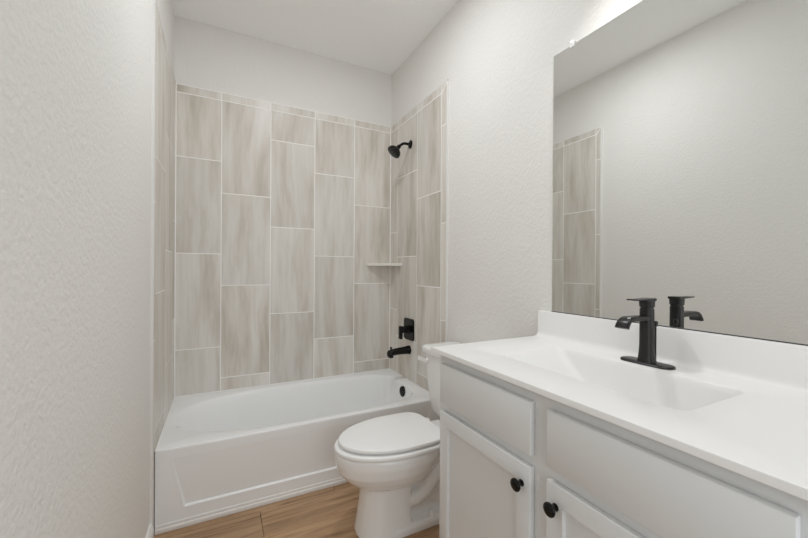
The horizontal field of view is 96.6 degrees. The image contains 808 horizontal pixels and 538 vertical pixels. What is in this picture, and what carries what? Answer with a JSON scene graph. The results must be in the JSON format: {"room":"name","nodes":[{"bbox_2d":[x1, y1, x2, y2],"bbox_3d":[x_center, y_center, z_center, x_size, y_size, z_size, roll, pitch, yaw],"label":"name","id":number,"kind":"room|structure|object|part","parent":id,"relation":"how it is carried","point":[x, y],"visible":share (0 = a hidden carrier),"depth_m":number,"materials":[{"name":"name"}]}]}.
{"room":"bathroom","nodes":[
{"label":"bathroom","id":0,"kind":"room"},
{"bbox_2d":[0,0,175,537],"bbox_3d":[-0.706,-0.203,0.708,0.110,2.743,3.400,0,0,-27],"label":"wall","id":1,"kind":"structure","parent":0,"point":[88,87],"depth_m":0.78,"materials":[{"name":"white paint"}]},
{"bbox_2d":[145,523,153,537],"bbox_3d":[-0.506,1.126,0.418,0.016,0.088,2.491,0,0,-27],"label":"baseboard","id":2,"kind":"structure","parent":1,"relation":"attached to","point":[150,532],"depth_m":1.50,"materials":[{"name":"white paint"}]},
{"bbox_3d":[-1.248,0.003,1.881,0.010,2.322,0.798,0,0,-27],"label":"edge trim","id":3,"kind":"part","parent":1,"relation":"part of","materials":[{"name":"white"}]},
{"bbox_2d":[172,15,391,401],"bbox_3d":[-0.792,-0.206,2.622,1.694,2.743,0.111,0,0,-27],"label":"wall","id":4,"kind":"structure","parent":0,"point":[283,158],"depth_m":2.51,"materials":[{"name":"beige tile"}]},
{"bbox_2d":[366,263,401,265],"bbox_3d":[-0.154,-0.035,2.765,0.205,0.022,0.216,0,0,-27],"label":"corner shelf","id":5,"kind":"object","parent":4,"relation":"attached to","point":[367,264],"visible":1,"depth_m":2.77,"materials":[{"name":"white stone"}]},
{"bbox_2d":[154,482,438,537],"bbox_3d":[-0.032,1.212,1.114,1.694,0.080,3.500,0,0,-27],"label":"floor","id":6,"kind":"structure","parent":0,"point":[330,512],"depth_m":1.67,"materials":[{"name":"brown wood"}]},
{"bbox_2d":[154,368,438,534],"bbox_3d":[-0.604,0.984,2.240,1.473,0.368,0.752,0,0,-27],"label":"bathtub","id":7,"kind":"object","parent":6,"relation":"on","point":[222,453],"visible":0.82,"depth_m":1.88,"materials":[{"name":"white ceramic"}]},
{"bbox_2d":[155,369,430,453],"bbox_3d":[-0.606,0.966,2.244,1.472,0.325,0.742,0,0,-27],"label":"basin","id":8,"kind":"object","parent":7,"relation":"in","point":[307,416],"depth_m":2.21,"materials":[{"name":"white ceramic"}]},
{"bbox_2d":[334,341,461,537],"bbox_3d":[0.050,0.794,1.722,0.778,0.755,0.503,0,0,-27],"label":"toilet","id":9,"kind":"object","parent":6,"relation":"on","point":[393,460],"visible":0.67,"depth_m":1.56,"materials":[{"name":"white ceramic"}]},
{"bbox_3d":[-0.081,0.780,1.648,0.478,0.021,0.362,0,0,-27],"label":"seat","id":10,"kind":"part","parent":9,"relation":"part of","materials":[{"name":"white plastic"}]},
{"bbox_3d":[0.039,0.982,1.710,0.742,0.380,0.355,0,0,-27],"label":"bowl","id":11,"kind":"part","parent":9,"relation":"part of","materials":[{"name":"white ceramic"}]},
{"bbox_3d":[-0.071,0.752,1.653,0.465,0.020,0.346,0,0,-27],"label":"lid","id":12,"kind":"part","parent":9,"relation":"part of","materials":[{"name":"white plastic"}]},
{"bbox_3d":[0.109,0.494,1.979,0.024,0.028,0.096,0,0,-27],"label":"flush lever","id":13,"kind":"part","parent":9,"relation":"part of","materials":[{"name":"white plastic"}]},
{"bbox_3d":[0.301,0.628,1.842,0.211,0.342,0.454,0,0,-27],"label":"tank","id":14,"kind":"part","parent":9,"relation":"part of","materials":[{"name":"white ceramic"}]},
{"bbox_3d":[0.300,0.438,1.840,0.228,0.040,0.490,0,0,-27],"label":"tank lid","id":15,"kind":"part","parent":9,"relation":"part of","materials":[{"name":"white ceramic"}]},
{"bbox_2d":[439,355,807,537],"bbox_3d":[0.552,0.738,0.981,0.575,0.875,0.920,0,0,-27],"label":"vanity cabinet","id":16,"kind":"object","parent":6,"relation":"on","point":[516,461],"visible":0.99,"depth_m":0.79,"materials":[{"name":"white paint"}]},
{"bbox_3d":[0.223,0.768,1.072,0.018,0.556,0.408,0,0,-27],"label":"door","id":17,"kind":"part","parent":16,"relation":"part of","materials":[{"name":"white paint"}]},
{"bbox_3d":[0.225,0.394,1.072,0.018,0.134,0.408,0,0,-27],"label":"drawer","id":18,"kind":"part","parent":16,"relation":"part of","materials":[{"name":"white paint"}]},
{"bbox_3d":[0.285,0.540,0.904,0.027,0.032,0.032,0,0,-27],"label":"knob","id":19,"kind":"part","parent":16,"relation":"part of","materials":[{"name":"black metal"}]},
{"bbox_3d":[0.332,0.541,0.811,0.027,0.032,0.032,0,0,-27],"label":"knob","id":20,"kind":"part","parent":16,"relation":"part of","materials":[{"name":"black metal"}]},
{"bbox_3d":[0.431,0.769,0.663,0.018,0.556,0.410,0,0,-27],"label":"door","id":21,"kind":"part","parent":16,"relation":"part of","materials":[{"name":"white paint"}]},
{"bbox_2d":[431,310,807,500],"bbox_3d":[0.565,0.297,0.986,0.553,0.238,0.980,0,0,-27],"label":"countertop","id":22,"kind":"structure","parent":16,"relation":"on","point":[739,405],"depth_m":0.90,"materials":[{"name":"white stone"}]},
{"bbox_2d":[615,297,675,369],"bbox_3d":[0.688,0.186,1.061,0.160,0.197,0.150,0,0,-27],"label":"faucet","id":23,"kind":"object","parent":22,"relation":"on","point":[648,326],"visible":1,"depth_m":1.06,"materials":[{"name":"black metal"}]},
{"bbox_3d":[0.671,0.154,1.052,0.122,0.034,0.040,0,0,-27],"label":"spout","id":24,"kind":"part","parent":23,"relation":"part of","materials":[{"name":"black metal"}]},
{"bbox_3d":[0.705,0.101,1.069,0.094,0.027,0.036,0,0,-27],"label":"lever handle","id":25,"kind":"part","parent":23,"relation":"part of","materials":[{"name":"black metal"}]},
{"bbox_3d":[0.729,0.281,1.082,0.054,0.008,0.150,0,0,-27],"label":"deck plate","id":26,"kind":"part","parent":23,"relation":"part of","materials":[{"name":"black metal"}]},
{"bbox_3d":[0.757,0.217,1.085,0.014,0.122,0.014,0,0,-27],"label":"lift rod","id":27,"kind":"part","parent":23,"relation":"part of","materials":[{"name":"black metal"}]},
{"bbox_3d":[0.434,0.396,0.663,0.018,0.134,0.410,0,0,-27],"label":"false drawer","id":28,"kind":"part","parent":16,"relation":"part of","materials":[{"name":"white paint"}]},
{"bbox_2d":[172,0,457,74],"bbox_3d":[-0.015,-1.611,1.111,1.694,0.080,3.500,0,0,-27],"label":"ceiling","id":29,"kind":"structure","parent":0,"point":[378,35],"depth_m":2.30,"materials":[{"name":"white paint"}]},
{"bbox_2d":[390,0,641,418],"bbox_3d":[0.705,-0.195,1.427,0.110,2.743,3.400,0,0,-27],"label":"wall","id":30,"kind":"structure","parent":0,"point":[472,193],"depth_m":1.94,"materials":[{"name":"white paint"}]},
{"bbox_2d":[387,345,410,357],"bbox_3d":[-0.038,0.589,2.569,0.171,0.075,0.064,0,0,-27],"label":"tub spout","id":31,"kind":"object","parent":30,"relation":"attached to","point":[391,353],"visible":1,"depth_m":2.55,"materials":[{"name":"black metal"}]},
{"bbox_2d":[388,140,411,157],"bbox_3d":[-0.032,-0.860,2.570,0.174,0.142,0.102,0,0,-27],"label":"shower","id":32,"kind":"object","parent":30,"relation":"attached to","point":[394,151],"visible":1,"depth_m":2.55,"materials":[{"name":"black metal"}]},
{"bbox_2d":[398,318,413,340],"bbox_3d":[0.003,0.435,2.589,0.082,0.156,0.150,0,0,-27],"label":"shower valve","id":33,"kind":"object","parent":30,"relation":"attached to","point":[407,329],"visible":1,"depth_m":2.57,"materials":[{"name":"black metal"}]},
{"bbox_3d":[-0.024,0.454,2.575,0.022,0.094,0.032,0,0,-27],"label":"lever","id":34,"kind":"part","parent":33,"relation":"part of","materials":[{"name":"black metal"}]},
{"bbox_3d":[0.035,0.436,2.606,0.009,0.156,0.150,0,0,-27],"label":"plate","id":35,"kind":"part","parent":33,"relation":"part of","materials":[{"name":"black metal"}]},
{"bbox_3d":[0.078,0.010,2.546,0.010,2.322,0.815,0,0,-27],"label":"edge trim","id":36,"kind":"part","parent":30,"relation":"part of","materials":[{"name":"white tile"}]},
{"bbox_2d":[535,310,807,394],"bbox_3d":[0.796,0.234,1.103,0.037,0.110,0.980,0,0,-27],"label":"backsplash","id":37,"kind":"structure","parent":30,"relation":"attached to","point":[780,365],"depth_m":1.01,"materials":[{"name":"white stone"}]},
{"bbox_2d":[551,0,807,345],"bbox_3d":[0.822,-0.357,1.085,0.014,1.073,0.915,0,0,-27],"label":"wall mirror","id":38,"kind":"object","parent":30,"relation":"attached to","point":[680,127],"visible":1,"depth_m":1.05,"materials":[{"name":"clear glass"}]}
]}

